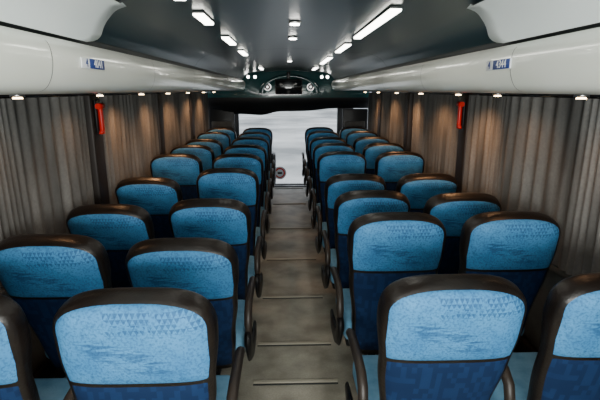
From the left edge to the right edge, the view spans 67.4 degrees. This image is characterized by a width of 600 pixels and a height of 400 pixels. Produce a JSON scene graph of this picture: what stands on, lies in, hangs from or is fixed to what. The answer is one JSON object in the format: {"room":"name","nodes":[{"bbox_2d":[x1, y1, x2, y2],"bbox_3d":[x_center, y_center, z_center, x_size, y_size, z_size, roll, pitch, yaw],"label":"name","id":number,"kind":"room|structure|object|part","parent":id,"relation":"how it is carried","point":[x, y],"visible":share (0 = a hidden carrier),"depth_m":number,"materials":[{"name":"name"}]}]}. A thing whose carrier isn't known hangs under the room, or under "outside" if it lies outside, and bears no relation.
{"room":"vehicle interior","nodes":[
{"label":"vehicle interior","id":0,"kind":"room"},
{"bbox_2d":[0,287,64,378],"bbox_3d":[-1.559,-0.171,4.698,0.130,2.900,11.100,0,14,-2],"label":"wall","id":1,"kind":"structure","parent":0,"point":[41,368],"depth_m":2.52,"materials":[{"name":"black plastic"}]},
{"bbox_2d":[0,95,77,98],"bbox_3d":[-1.509,-0.100,2.343,0.012,0.860,1.770,0,14,-2],"label":"window","id":2,"kind":"structure","parent":1,"relation":"in","point":[66,95],"depth_m":2.60,"materials":[{"name":"black"}]},
{"bbox_2d":[79,94,109,203],"bbox_3d":[-1.461,-0.295,3.219,0.080,0.900,0.160,0,14,-2],"label":"pillar","id":3,"kind":"structure","parent":1,"relation":"attached to","point":[95,140],"depth_m":3.16,"materials":[{"name":"black"}]},
{"bbox_2d":[93,100,105,133],"bbox_3d":[-1.397,-0.584,3.162,0.048,0.238,0.108,0,14,-2],"label":"hammer","id":4,"kind":"object","parent":3,"relation":"attached to","point":[98,107],"visible":1,"depth_m":3.13,"materials":[{"name":"red plastic"}]},
{"bbox_2d":[78,93,148,95],"bbox_3d":[-1.562,-0.509,4.018,0.012,0.860,1.640,0,14,-2],"label":"window","id":5,"kind":"structure","parent":1,"relation":"in","point":[146,93],"depth_m":3.92,"materials":[{"name":"black"}]},
{"bbox_2d":[0,21,244,94],"bbox_3d":[-1.163,-0.940,3.472,0.692,0.204,9.040,0,14,-2],"label":"luggage rack","id":6,"kind":"object","parent":1,"relation":"attached to","point":[32,61],"visible":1,"depth_m":1.60,"materials":[{"name":"white"}]},
{"bbox_2d":[9,94,24,98],"bbox_3d":[-1.172,-0.430,1.866,0.056,0.021,0.056,0,14,-2],"label":"light","id":7,"kind":"object","parent":6,"relation":"attached to","point":[13,96],"visible":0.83,"depth_m":1.85,"materials":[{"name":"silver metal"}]},
{"bbox_2d":[80,57,104,69],"bbox_3d":[-0.755,-0.497,1.647,0.009,0.036,0.200,0,14,-2],"label":"number sign","id":8,"kind":"object","parent":6,"relation":"attached to","point":[88,63],"visible":1,"depth_m":1.63,"materials":[{"name":"white"}]},
{"bbox_2d":[0,91,208,96],"bbox_3d":[-1.468,-0.826,3.486,0.030,0.014,9.050,0,14,-2],"label":"rail","id":9,"kind":"object","parent":6,"relation":"attached to","point":[26,95],"visible":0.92,"depth_m":2.80,"materials":[{"name":"black plastic"}]},
{"bbox_2d":[0,96,94,290],"bbox_3d":[-1.434,-0.081,2.351,0.054,0.880,1.620,0,14,-1],"label":"window curtain","id":10,"kind":"object","parent":9,"relation":"hanging from","point":[45,167],"visible":0.81,"depth_m":2.53,"materials":[{"name":"fabric"}]},
{"bbox_2d":[99,94,159,203],"bbox_3d":[-1.488,-0.490,4.025,0.053,0.880,1.490,-1,14,-2],"label":"window curtain","id":11,"kind":"object","parent":9,"relation":"hanging from","point":[130,138],"visible":0.77,"depth_m":3.90,"materials":[{"name":"fabric"}]},
{"bbox_2d":[162,93,190,153],"bbox_3d":[-1.536,-0.883,5.632,0.055,0.880,1.499,0,14,-1],"label":"window curtain","id":12,"kind":"object","parent":9,"relation":"hanging from","point":[176,114],"visible":0.77,"depth_m":5.50,"materials":[{"name":"fabric"}]},
{"bbox_2d":[193,92,209,138],"bbox_3d":[-1.589,-1.275,7.234,0.053,0.880,1.480,-1,14,-2],"label":"window curtain","id":13,"kind":"object","parent":9,"relation":"hanging from","point":[200,100],"visible":0.65,"depth_m":7.14,"materials":[{"name":"fabric"}]},
{"bbox_2d":[151,93,165,154],"bbox_3d":[-1.512,-0.689,4.831,0.080,0.900,0.160,0,14,-2],"label":"pillar","id":14,"kind":"structure","parent":1,"relation":"attached to","point":[158,96],"depth_m":4.76,"materials":[{"name":"black"}]},
{"bbox_2d":[188,92,194,139],"bbox_3d":[-1.562,-1.081,6.433,0.080,0.900,0.160,0,14,-2],"label":"pillar","id":15,"kind":"structure","parent":1,"relation":"attached to","point":[190,95],"depth_m":6.37,"materials":[{"name":"black"}]},
{"bbox_2d":[64,187,362,399],"bbox_3d":[-0.095,0.911,5.009,2.900,0.650,11.100,0,14,-2],"label":"floor","id":16,"kind":"structure","parent":0,"point":[304,319],"depth_m":3.53,"materials":[{"name":"plastic"}]},
{"bbox_2d":[0,294,74,399],"bbox_3d":[-1.092,0.781,1.733,0.532,1.160,0.658,0,14,-2],"label":"seat","id":17,"kind":"object","parent":16,"relation":"on","point":[17,381],"visible":0.79,"depth_m":1.40,"materials":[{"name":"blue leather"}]},
{"bbox_3d":[-1.103,0.684,1.500,0.498,0.865,0.151,0,23,-2],"label":"backrest","id":18,"kind":"part","parent":17,"relation":"part of","materials":[{"name":"blue fabric"}]},
{"bbox_2d":[34,378,69,399],"bbox_3d":[-1.112,0.939,1.863,0.475,0.170,0.480,0,14,-2],"label":"seat cushion","id":19,"kind":"object","parent":17,"relation":"on","point":[48,388],"depth_m":1.97,"materials":[{"name":"fabric"}]},
{"bbox_3d":[-0.848,0.797,1.778,0.042,0.247,0.466,0,14,-2],"label":"armrest","id":20,"kind":"part","parent":17,"relation":"part of","materials":[{"name":"grey"}]},
{"bbox_2d":[0,234,111,371],"bbox_3d":[-1.110,0.627,2.425,0.543,1.131,0.796,0,14,-2],"label":"seat","id":21,"kind":"object","parent":16,"relation":"on","point":[39,272],"visible":0.64,"depth_m":1.99,"materials":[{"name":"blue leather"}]},
{"bbox_2d":[66,204,154,287],"bbox_3d":[-1.133,0.472,3.135,0.542,1.095,0.881,0,14,-2],"label":"seat","id":22,"kind":"object","parent":16,"relation":"on","point":[117,227],"visible":0.54,"depth_m":2.65,"materials":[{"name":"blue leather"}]},
{"bbox_2d":[52,287,244,399],"bbox_3d":[-0.498,0.776,1.751,0.532,1.160,0.658,0,14,-2],"label":"seat","id":23,"kind":"object","parent":16,"relation":"on","point":[125,343],"visible":1,"depth_m":1.35,"materials":[{"name":"blue fabric"}]},
{"bbox_2d":[216,375,229,399],"bbox_3d":[-0.518,0.935,1.881,0.475,0.170,0.480,0,14,-2],"label":"seat cushion","id":24,"kind":"object","parent":23,"relation":"on","point":[222,381],"depth_m":1.99,"materials":[{"name":"fabric"}]},
{"bbox_3d":[-0.255,0.882,1.830,0.042,0.437,0.501,0,14,-2],"label":"armrest","id":25,"kind":"part","parent":23,"relation":"part of","materials":[{"name":"grey"}]},
{"bbox_2d":[115,177,182,237],"bbox_3d":[-1.157,0.281,3.892,0.542,1.105,0.860,0,14,-2],"label":"seat","id":26,"kind":"object","parent":16,"relation":"on","point":[156,195],"visible":0.44,"depth_m":3.42,"materials":[{"name":"blue fabric"}]},
{"bbox_2d":[150,154,202,199],"bbox_3d":[-1.186,0.054,4.713,0.532,1.156,0.681,0,14,-2],"label":"seat","id":27,"kind":"object","parent":16,"relation":"on","point":[184,169],"visible":0.43,"depth_m":4.30,"materials":[{"name":"blue fabric"}]},
{"bbox_2d":[125,237,256,374],"bbox_3d":[-0.516,0.632,2.428,0.542,1.119,0.829,0,14,-2],"label":"seat","id":28,"kind":"object","parent":16,"relation":"on","point":[207,267],"visible":0.54,"depth_m":1.98,"materials":[{"name":"blue fabric"}]},
{"bbox_2d":[236,299,244,348],"bbox_3d":[-0.542,0.752,2.628,0.475,0.170,0.480,0,14,-2],"label":"seat cushion","id":29,"kind":"object","parent":28,"relation":"on","point":[240,330],"depth_m":2.51,"materials":[{"name":"fabric"}]},
{"bbox_3d":[-0.279,0.699,2.577,0.042,0.437,0.501,0,14,-2],"label":"armrest","id":30,"kind":"part","parent":28,"relation":"part of","materials":[{"name":"grey"}]},
{"bbox_2d":[170,145,214,170],"bbox_3d":[-1.209,-0.124,5.450,0.532,1.152,0.704,0,14,-2],"label":"seat","id":31,"kind":"object","parent":16,"relation":"on","point":[206,155],"visible":0.32,"depth_m":5.01,"materials":[{"name":"blue fabric"}]},
{"bbox_2d":[185,139,222,157],"bbox_3d":[-1.228,-0.296,6.178,0.543,1.141,0.764,0,14,-2],"label":"seat","id":32,"kind":"object","parent":16,"relation":"on","point":[216,146],"visible":0.26,"depth_m":5.72,"materials":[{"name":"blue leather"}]},
{"bbox_2d":[197,132,230,151],"bbox_3d":[-1.256,-0.494,6.956,0.532,1.156,0.681,0,14,-2],"label":"seat","id":33,"kind":"object","parent":16,"relation":"on","point":[224,138],"visible":0.25,"depth_m":6.53,"materials":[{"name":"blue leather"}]},
{"bbox_2d":[169,198,262,299],"bbox_3d":[-0.540,0.453,3.171,0.542,1.114,0.839,0,14,-2],"label":"seat","id":34,"kind":"object","parent":16,"relation":"on","point":[228,221],"visible":0.52,"depth_m":2.71,"materials":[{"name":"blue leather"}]},
{"bbox_2d":[248,255,254,281],"bbox_3d":[-0.565,0.569,3.376,0.475,0.170,0.480,0,14,-2],"label":"seat cushion","id":35,"kind":"object","parent":34,"relation":"on","point":[251,272],"depth_m":3.32,"materials":[{"name":"fabric"}]},
{"bbox_3d":[-0.302,0.517,3.325,0.042,0.437,0.501,0,14,-2],"label":"armrest","id":36,"kind":"part","parent":34,"relation":"part of","materials":[{"name":"grey"}]},
{"bbox_2d":[207,128,235,143],"bbox_3d":[-1.280,-0.677,7.704,0.532,1.156,0.681,0,14,-2],"label":"seat","id":37,"kind":"object","parent":16,"relation":"on","point":[229,131],"visible":0.23,"depth_m":7.28,"materials":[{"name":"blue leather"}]},
{"bbox_2d":[209,109,234,129],"bbox_3d":[-1.410,-0.700,8.292,0.460,1.920,0.070,0,14,-2],"label":"partition panel","id":38,"kind":"object","parent":16,"relation":"on","point":[217,118],"visible":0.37,"depth_m":8.09,"materials":[{"name":"black plastic"}]},
{"bbox_2d":[196,168,266,259],"bbox_3d":[-0.568,0.240,3.967,0.532,1.150,0.716,0,14,-2],"label":"seat","id":39,"kind":"object","parent":16,"relation":"on","point":[240,184],"visible":0.52,"depth_m":3.55,"materials":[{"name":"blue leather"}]},
{"bbox_2d":[255,227,259,245],"bbox_3d":[-0.589,0.387,4.124,0.475,0.170,0.480,0,14,-2],"label":"seat cushion","id":40,"kind":"object","parent":39,"relation":"on","point":[257,233],"depth_m":4.11,"materials":[{"name":"fabric"}]},
{"bbox_3d":[-0.326,0.334,4.072,0.042,0.437,0.501,0,14,-2],"label":"armrest","id":41,"kind":"part","parent":39,"relation":"part of","materials":[{"name":"grey"}]},
{"bbox_2d":[212,154,269,233],"bbox_3d":[-0.592,0.052,4.725,0.532,1.154,0.693,0,14,-2],"label":"seat","id":42,"kind":"object","parent":16,"relation":"on","point":[254,163],"visible":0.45,"depth_m":4.30,"materials":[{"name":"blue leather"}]},
{"bbox_3d":[-0.349,0.151,4.820,0.042,0.437,0.501,0,14,-2],"label":"armrest","id":43,"kind":"part","parent":42,"relation":"part of","materials":[{"name":"grey"}]},
{"bbox_2d":[223,145,271,213],"bbox_3d":[-0.615,-0.128,5.468,0.532,1.152,0.704,0,14,-2],"label":"seat","id":44,"kind":"object","parent":16,"relation":"on","point":[259,151],"visible":0.32,"depth_m":5.04,"materials":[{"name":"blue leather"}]},
{"bbox_3d":[-0.373,-0.032,5.568,0.042,0.437,0.501,0,14,-2],"label":"armrest","id":45,"kind":"part","parent":44,"relation":"part of","materials":[{"name":"grey"}]},
{"bbox_2d":[231,137,272,198],"bbox_3d":[-0.639,-0.316,6.226,0.532,1.156,0.681,0,14,-2],"label":"seat","id":46,"kind":"object","parent":16,"relation":"on","point":[262,142],"visible":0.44,"depth_m":5.81,"materials":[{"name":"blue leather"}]},
{"bbox_3d":[-0.396,-0.215,6.315,0.042,0.437,0.501,0,14,-2],"label":"armrest","id":47,"kind":"part","parent":46,"relation":"part of","materials":[{"name":"grey"}]},
{"bbox_2d":[238,132,274,187],"bbox_3d":[-0.663,-0.496,6.968,0.532,1.154,0.693,0,14,-2],"label":"seat","id":48,"kind":"object","parent":16,"relation":"on","point":[266,136],"visible":0.26,"depth_m":6.55,"materials":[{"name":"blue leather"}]},
{"bbox_3d":[-0.420,-0.397,7.063,0.042,0.437,0.501,0,14,-2],"label":"armrest","id":49,"kind":"part","parent":48,"relation":"part of","materials":[{"name":"grey"}]},
{"bbox_2d":[243,127,275,178],"bbox_3d":[-0.686,-0.681,7.721,0.532,1.156,0.681,0,14,-2],"label":"seat","id":50,"kind":"object","parent":16,"relation":"on","point":[255,129],"visible":0.3,"depth_m":7.31,"materials":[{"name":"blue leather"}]},
{"bbox_3d":[-0.443,-0.580,7.811,0.042,0.437,0.501,0,14,-2],"label":"armrest","id":51,"kind":"part","parent":50,"relation":"part of","materials":[{"name":"grey"}]},
{"bbox_2d":[270,151,305,186],"bbox_3d":[-0.245,-0.673,9.684,2.450,1.306,1.000,0,14,-2],"label":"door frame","id":52,"kind":"structure","parent":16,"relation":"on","point":[273,152],"depth_m":10.12,"materials":[{"name":"black plastic"}]},
{"bbox_2d":[253,188,337,385],"bbox_3d":[-0.113,0.451,5.502,0.520,0.010,5.673,0,14,-2],"label":"trim","id":53,"kind":"structure","parent":16,"relation":"on","point":[296,343],"depth_m":3.18,"materials":[{"name":"beige"}]},
{"bbox_2d":[302,127,333,176],"bbox_3d":[0.301,-0.720,7.881,0.532,1.154,0.693,0,14,-2],"label":"seat","id":54,"kind":"object","parent":16,"relation":"on","point":[311,129],"visible":0.27,"depth_m":7.48,"materials":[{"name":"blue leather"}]},
{"bbox_2d":[303,131,339,185],"bbox_3d":[0.325,-0.537,7.134,0.532,1.154,0.693,0,14,-2],"label":"seat","id":55,"kind":"object","parent":16,"relation":"on","point":[315,134],"visible":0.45,"depth_m":6.71,"materials":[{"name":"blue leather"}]},
{"bbox_3d":[0.078,-0.434,7.214,0.042,0.437,0.501,0,14,-2],"label":"armrest","id":56,"kind":"part","parent":55,"relation":"part of","materials":[{"name":"grey"}]},
{"bbox_2d":[305,137,345,196],"bbox_3d":[0.349,-0.346,6.370,0.532,1.147,0.727,0,14,-2],"label":"seat","id":57,"kind":"object","parent":16,"relation":"on","point":[319,140],"visible":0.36,"depth_m":5.95,"materials":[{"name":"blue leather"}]},
{"bbox_3d":[0.101,-0.252,6.466,0.042,0.437,0.501,0,14,-2],"label":"armrest","id":58,"kind":"part","parent":57,"relation":"part of","materials":[{"name":"grey"}]},
{"bbox_2d":[308,143,354,210],"bbox_3d":[0.372,-0.169,5.633,0.532,1.152,0.704,0,14,-2],"label":"seat","id":59,"kind":"object","parent":16,"relation":"on","point":[320,149],"visible":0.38,"depth_m":5.22,"materials":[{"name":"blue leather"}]},
{"bbox_3d":[0.125,-0.069,5.718,0.042,0.437,0.501,0,14,-2],"label":"armrest","id":60,"kind":"part","parent":59,"relation":"part of","materials":[{"name":"grey"}]},
{"bbox_2d":[311,151,366,228],"bbox_3d":[0.395,0.012,4.891,0.532,1.154,0.693,0,14,-2],"label":"seat","id":61,"kind":"object","parent":16,"relation":"on","point":[329,164],"visible":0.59,"depth_m":4.48,"materials":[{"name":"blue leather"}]},
{"bbox_3d":[0.148,0.114,4.971,0.042,0.437,0.501,0,14,-2],"label":"armrest","id":62,"kind":"part","parent":61,"relation":"part of","materials":[{"name":"grey"}]},
{"bbox_2d":[315,174,385,253],"bbox_3d":[0.418,0.240,4.070,0.542,1.100,0.871,0,14,-2],"label":"seat","id":63,"kind":"object","parent":16,"relation":"on","point":[336,185],"visible":0.46,"depth_m":3.59,"materials":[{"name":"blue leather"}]},
{"bbox_3d":[0.172,0.297,4.223,0.042,0.437,0.501,0,14,-2],"label":"armrest","id":64,"kind":"part","parent":63,"relation":"part of","materials":[{"name":"grey"}]},
{"bbox_2d":[322,222,326,251],"bbox_3d":[0.432,0.346,4.290,0.475,0.170,0.480,0,14,-2],"label":"seat cushion","id":65,"kind":"object","parent":63,"relation":"on","point":[324,224],"depth_m":4.26,"materials":[{"name":"fabric"}]},
{"bbox_2d":[339,127,367,139],"bbox_3d":[0.886,-0.724,7.899,0.532,1.154,0.693,0,14,-2],"label":"seat","id":66,"kind":"object","parent":16,"relation":"on","point":[346,130],"visible":0.21,"depth_m":7.46,"materials":[{"name":"blue fabric"}]},
{"bbox_2d":[342,109,367,128],"bbox_3d":[0.999,-0.717,8.363,0.460,1.920,0.070,0,14,-2],"label":"partition panel","id":67,"kind":"object","parent":16,"relation":"on","point":[350,117],"visible":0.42,"depth_m":8.16,"materials":[{"name":"glass"}]},
{"bbox_2d":[345,131,377,146],"bbox_3d":[0.909,-0.541,7.151,0.532,1.154,0.693,0,14,-2],"label":"seat","id":68,"kind":"object","parent":16,"relation":"on","point":[352,136],"visible":0.2,"depth_m":6.71,"materials":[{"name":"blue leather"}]},
{"bbox_2d":[321,190,409,288],"bbox_3d":[0.441,0.406,3.345,0.542,1.123,0.818,0,14,-2],"label":"seat","id":69,"kind":"object","parent":16,"relation":"on","point":[348,206],"visible":0.53,"depth_m":2.89,"materials":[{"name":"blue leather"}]},
{"bbox_3d":[0.196,0.480,3.476,0.042,0.437,0.501,0,14,-2],"label":"armrest","id":70,"kind":"part","parent":69,"relation":"part of","materials":[{"name":"grey"}]},
{"bbox_2d":[330,249,336,288],"bbox_3d":[0.456,0.529,3.542,0.475,0.170,0.480,0,14,-2],"label":"seat cushion","id":71,"kind":"object","parent":69,"relation":"on","point":[333,262],"depth_m":3.44,"materials":[{"name":"fabric"}]},
{"bbox_2d":[353,136,389,153],"bbox_3d":[0.933,-0.353,6.393,0.532,1.150,0.716,0,14,-2],"label":"seat","id":72,"kind":"object","parent":16,"relation":"on","point":[360,143],"visible":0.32,"depth_m":5.95,"materials":[{"name":"blue fabric"}]},
{"bbox_2d":[362,143,404,174],"bbox_3d":[0.957,-0.173,5.650,0.532,1.152,0.704,0,14,-2],"label":"seat","id":73,"kind":"object","parent":16,"relation":"on","point":[372,151],"visible":0.32,"depth_m":5.21,"materials":[{"name":"blue fabric"}]},
{"bbox_2d":[330,212,445,354],"bbox_3d":[0.466,0.560,2.648,0.532,1.154,0.693,0,14,-2],"label":"seat","id":74,"kind":"object","parent":16,"relation":"on","point":[384,248],"visible":0.75,"depth_m":2.27,"materials":[{"name":"blue fabric"}]},
{"bbox_3d":[0.219,0.662,2.728,0.042,0.437,0.501,0,14,-2],"label":"armrest","id":75,"kind":"part","parent":74,"relation":"part of","materials":[{"name":"grey"}]},
{"bbox_2d":[343,288,351,345],"bbox_3d":[0.479,0.712,2.795,0.475,0.170,0.480,0,14,-2],"label":"seat cushion","id":76,"kind":"object","parent":74,"relation":"on","point":[346,291],"depth_m":2.65,"materials":[{"name":"fabric"}]},
{"bbox_2d":[375,151,424,190],"bbox_3d":[0.980,0.010,4.903,0.532,1.152,0.704,0,14,-2],"label":"seat","id":77,"kind":"object","parent":16,"relation":"on","point":[391,166],"visible":0.43,"depth_m":4.48,"materials":[{"name":"blue fabric"}]},
{"bbox_2d":[395,173,457,212],"bbox_3d":[1.003,0.236,4.087,0.542,1.100,0.871,0,14,-2],"label":"seat","id":78,"kind":"object","parent":16,"relation":"on","point":[418,188],"visible":0.35,"depth_m":3.59,"materials":[{"name":"blue fabric"}]},
{"bbox_2d":[345,274,526,399],"bbox_3d":[0.489,0.745,1.895,0.532,1.152,0.704,0,14,-2],"label":"seat","id":79,"kind":"object","parent":16,"relation":"on","point":[441,336],"visible":1,"depth_m":1.50,"materials":[{"name":"blue fabric"}]},
{"bbox_3d":[0.242,0.845,1.980,0.042,0.437,0.501,0,14,-2],"label":"armrest","id":80,"kind":"part","parent":79,"relation":"part of","materials":[{"name":"grey"}]},
{"bbox_2d":[353,355,378,399],"bbox_3d":[0.503,0.894,2.047,0.475,0.170,0.480,0,14,-2],"label":"seat cushion","id":81,"kind":"object","parent":79,"relation":"on","point":[370,361],"depth_m":2.08,"materials":[{"name":"fabric"}]},
{"bbox_2d":[423,193,500,273],"bbox_3d":[1.026,0.412,3.349,0.542,1.110,0.850,0,14,-2],"label":"seat","id":82,"kind":"object","parent":16,"relation":"on","point":[453,210],"visible":0.41,"depth_m":2.87,"materials":[{"name":"blue fabric"}]},
{"bbox_2d":[458,211,560,349],"bbox_3d":[1.050,0.556,2.665,0.532,1.154,0.693,0,14,-2],"label":"seat","id":83,"kind":"object","parent":16,"relation":"on","point":[518,247],"visible":0.6,"depth_m":2.26,"materials":[{"name":"blue fabric"}]},
{"bbox_2d":[490,272,599,399],"bbox_3d":[1.074,0.741,1.912,0.532,1.152,0.704,0,14,-2],"label":"seat","id":84,"kind":"object","parent":16,"relation":"on","point":[566,364],"visible":0.86,"depth_m":1.57,"materials":[{"name":"blue fabric"}]},
{"bbox_3d":[0.828,0.751,1.964,0.042,0.247,0.466,0,14,-2],"label":"armrest","id":85,"kind":"part","parent":84,"relation":"part of","materials":[{"name":"grey"}]},
{"bbox_2d":[490,352,537,399],"bbox_3d":[1.088,0.890,2.064,0.475,0.170,0.480,0,14,-2],"label":"seat cushion","id":86,"kind":"object","parent":84,"relation":"on","point":[520,364],"depth_m":2.07,"materials":[{"name":"fabric"}]},
{"bbox_3d":[1.097,0.643,1.681,0.498,0.865,0.151,0,27,-2],"label":"backrest","id":87,"kind":"part","parent":84,"relation":"part of","materials":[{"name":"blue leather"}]},
{"bbox_2d":[208,70,368,114],"bbox_3d":[-0.205,-1.964,8.010,2.900,0.890,0.200,0,14,-2],"label":"console","id":88,"kind":"structure","parent":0,"point":[249,100],"depth_m":7.99,"materials":[{"name":"black plastic"}]},
{"bbox_2d":[235,108,352,184],"bbox_3d":[-0.268,-1.552,10.241,3.000,3.010,0.100,0,14,-2],"label":"windshield","id":89,"kind":"object","parent":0,"point":[339,110],"visible":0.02,"depth_m":10.16,"materials":[{"name":"clear glass"}]},
{"bbox_2d":[276,166,285,178],"bbox_3d":[-0.467,-0.627,10.438,0.300,0.300,0.030,0,14,-2],"label":"sign","id":90,"kind":"object","parent":89,"relation":"attached to","point":[280,171],"visible":0.88,"depth_m":10.43,"materials":[{"name":"white"}]},
{"bbox_2d":[95,0,493,78],"bbox_3d":[-0.065,-1.121,3.483,1.600,0.147,9.100,0,14,-2],"label":"ceiling","id":91,"kind":"structure","parent":0,"point":[165,29],"depth_m":2.29,"materials":[{"name":"grey"}]},
{"bbox_2d":[0,0,126,41],"bbox_3d":[-0.670,-0.342,0.400,0.199,0.126,2.781,0,14,-2],"label":"ceiling side cover","id":92,"kind":"structure","parent":91,"relation":"attached to","point":[83,20],"depth_m":1.41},
{"bbox_2d":[192,10,213,24],"bbox_3d":[-0.411,-0.776,1.924,0.046,0.020,0.280,0,14,-2],"label":"ceiling light strip","id":93,"kind":"object","parent":91,"relation":"attached to","point":[201,16],"depth_m":1.86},
{"bbox_2d":[221,35,235,44],"bbox_3d":[-0.438,-0.986,2.783,0.046,0.020,0.410,0,14,-2],"label":"ceiling light strip","id":94,"kind":"object","parent":91,"relation":"attached to","point":[226,38],"depth_m":2.69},
{"bbox_2d":[238,49,247,55],"bbox_3d":[-0.467,-1.212,3.706,0.046,0.020,0.410,0,14,-2],"label":"ceiling light strip","id":95,"kind":"object","parent":91,"relation":"attached to","point":[241,51],"depth_m":3.58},
{"bbox_2d":[275,72,301,94],"bbox_3d":[-0.194,-1.984,7.640,0.460,0.375,0.060,0,14,-2],"label":"tv monitor","id":96,"kind":"object","parent":91,"relation":"attached to","point":[282,86],"visible":1,"depth_m":7.62,"materials":[{"name":"black plastic"}]},
{"bbox_2d":[259,74,319,92],"bbox_3d":[-0.178,-2.004,7.754,1.050,0.310,0.121,0,14,-2],"label":"console","id":97,"kind":"object","parent":91,"relation":"attached to","point":[312,85],"visible":0.98,"depth_m":7.71,"materials":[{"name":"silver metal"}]},
{"bbox_2d":[288,36,296,39],"bbox_3d":[-0.046,-1.043,2.895,0.060,0.018,0.060,0,14,-2],"label":"recessed light","id":98,"kind":"object","parent":91,"relation":"attached to","point":[289,37],"depth_m":2.88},
{"bbox_2d":[289,20,300,25],"bbox_3d":[-0.026,-0.886,2.254,0.060,0.018,0.060,0,14,-2],"label":"recessed light","id":99,"kind":"object","parent":91,"relation":"attached to","point":[294,22],"depth_m":2.24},
{"bbox_2d":[320,56,332,63],"bbox_3d":[0.267,-1.455,4.699,0.046,0.020,1.010,0,14,-2],"label":"ceiling light strip","id":100,"kind":"object","parent":91,"relation":"attached to","point":[328,58],"depth_m":4.51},
{"bbox_2d":[335,43,351,52],"bbox_3d":[0.311,-1.111,3.292,0.046,0.020,0.610,0,14,-2],"label":"ceiling light strip","id":101,"kind":"object","parent":91,"relation":"attached to","point":[345,45],"depth_m":3.21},
{"bbox_2d":[353,6,402,38],"bbox_3d":[0.347,-0.832,2.151,0.046,0.020,0.960,0,14,-2],"label":"ceiling light strip","id":102,"kind":"object","parent":91,"relation":"attached to","point":[391,11],"depth_m":1.94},
{"bbox_2d":[467,0,599,42],"bbox_3d":[0.734,-0.352,0.442,0.199,0.126,2.781,0,14,-2],"label":"ceiling side cover","id":103,"kind":"structure","parent":91,"relation":"attached to","point":[505,21],"depth_m":1.43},
{"bbox_2d":[513,263,571,351],"bbox_3d":[1.369,-0.192,4.785,0.130,2.900,11.100,0,14,-2],"label":"wall","id":104,"kind":"structure","parent":0,"point":[531,337],"depth_m":2.69,"materials":[{"name":"black plastic"}]},
{"bbox_2d":[377,92,385,136],"bbox_3d":[1.244,-1.196,6.905,0.080,0.900,0.160,0,14,-2],"label":"pillar","id":105,"kind":"structure","parent":104,"relation":"attached to","point":[380,93],"depth_m":6.82,"materials":[{"name":"black"}]},
{"bbox_2d":[403,92,415,151],"bbox_3d":[1.293,-0.816,5.351,0.080,0.900,0.160,0,14,-2],"label":"pillar","id":106,"kind":"structure","parent":104,"relation":"attached to","point":[409,96],"depth_m":5.27,"materials":[{"name":"black"}]},
{"bbox_2d":[331,22,599,94],"bbox_3d":[1.034,-0.968,3.587,0.692,0.204,9.142,0,14,-2],"label":"luggage rack","id":107,"kind":"object","parent":104,"relation":"attached to","point":[567,61],"visible":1,"depth_m":1.65,"materials":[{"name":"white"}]},
{"bbox_2d":[367,91,599,96],"bbox_3d":[1.341,-0.846,3.569,0.030,0.014,9.050,0,14,-2],"label":"rail","id":108,"kind":"object","parent":107,"relation":"attached to","point":[563,95],"visible":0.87,"depth_m":2.79,"materials":[{"name":"black plastic"}]},
{"bbox_2d":[367,92,378,133],"bbox_3d":[1.227,-1.341,7.507,0.055,0.880,1.090,0,14,-2],"label":"window curtain","id":109,"kind":"object","parent":108,"relation":"hanging from","point":[373,97],"visible":0.65,"depth_m":7.52,"materials":[{"name":"fabric"}]},
{"bbox_2d":[380,93,405,146],"bbox_3d":[1.264,-1.004,6.128,0.058,0.880,1.430,0,14,-2],"label":"window curtain","id":110,"kind":"object","parent":108,"relation":"hanging from","point":[393,104],"visible":0.66,"depth_m":6.04,"materials":[{"name":"fabric"}]},
{"bbox_2d":[411,94,461,177],"bbox_3d":[1.324,-0.609,4.512,0.058,0.880,1.564,0,14,-2],"label":"window curtain","id":111,"kind":"object","parent":108,"relation":"hanging from","point":[434,122],"visible":0.77,"depth_m":4.34,"materials":[{"name":"fabric"}]},
{"bbox_2d":[462,95,599,275],"bbox_3d":[1.372,-0.178,2.748,0.053,0.880,1.747,-1,14,-2],"label":"window curtain","id":112,"kind":"object","parent":108,"relation":"hanging from","point":[535,154],"visible":0.8,"depth_m":2.54,"materials":[{"name":"fabric"}]},
{"bbox_2d":[492,93,502,96],"bbox_3d":[1.127,-0.601,2.566,0.056,0.021,0.056,0,14,-2],"label":"light","id":113,"kind":"object","parent":107,"relation":"attached to","point":[494,94],"visible":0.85,"depth_m":2.55,"materials":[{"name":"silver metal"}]},
{"bbox_2d":[486,58,511,70],"bbox_3d":[0.742,-0.508,1.691,0.009,0.036,0.200,0,14,-2],"label":"number sign","id":114,"kind":"object","parent":107,"relation":"attached to","point":[502,63],"visible":1,"depth_m":1.67,"materials":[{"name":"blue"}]},
{"bbox_2d":[574,94,589,98],"bbox_3d":[1.150,-0.423,1.838,0.056,0.021,0.056,0,14,-2],"label":"light","id":115,"kind":"object","parent":107,"relation":"attached to","point":[575,95],"visible":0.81,"depth_m":1.82,"materials":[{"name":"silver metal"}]},
{"bbox_2d":[455,94,477,192],"bbox_3d":[1.346,-0.406,3.671,0.080,0.900,0.160,0,14,-2],"label":"pillar","id":116,"kind":"structure","parent":104,"relation":"attached to","point":[462,134],"depth_m":3.63,"materials":[{"name":"black"}]},
{"bbox_2d":[456,98,465,128],"bbox_3d":[1.280,-0.694,3.611,0.048,0.238,0.108,0,14,-2],"label":"hammer","id":117,"kind":"object","parent":116,"relation":"attached to","point":[461,105],"visible":1,"depth_m":3.58,"materials":[{"name":"red plastic"}]},
{"bbox_2d":[483,95,599,98],"bbox_3d":[1.450,-0.198,2.747,0.012,0.860,1.880,0,14,-2],"label":"window","id":118,"kind":"structure","parent":104,"relation":"in","point":[483,95],"depth_m":2.63,"materials":[{"name":"black"}]},
{"label":"outside","id":119,"kind":"structure","parent":0,"visible":0},
{"bbox_2d":[239,109,367,182],"bbox_3d":[-2.243,-14.503,73.629,160.000,0.100,129.000,0,14,-2],"label":"ground","id":120,"kind":"structure","parent":119,"point":[288,128],"depth_m":40.28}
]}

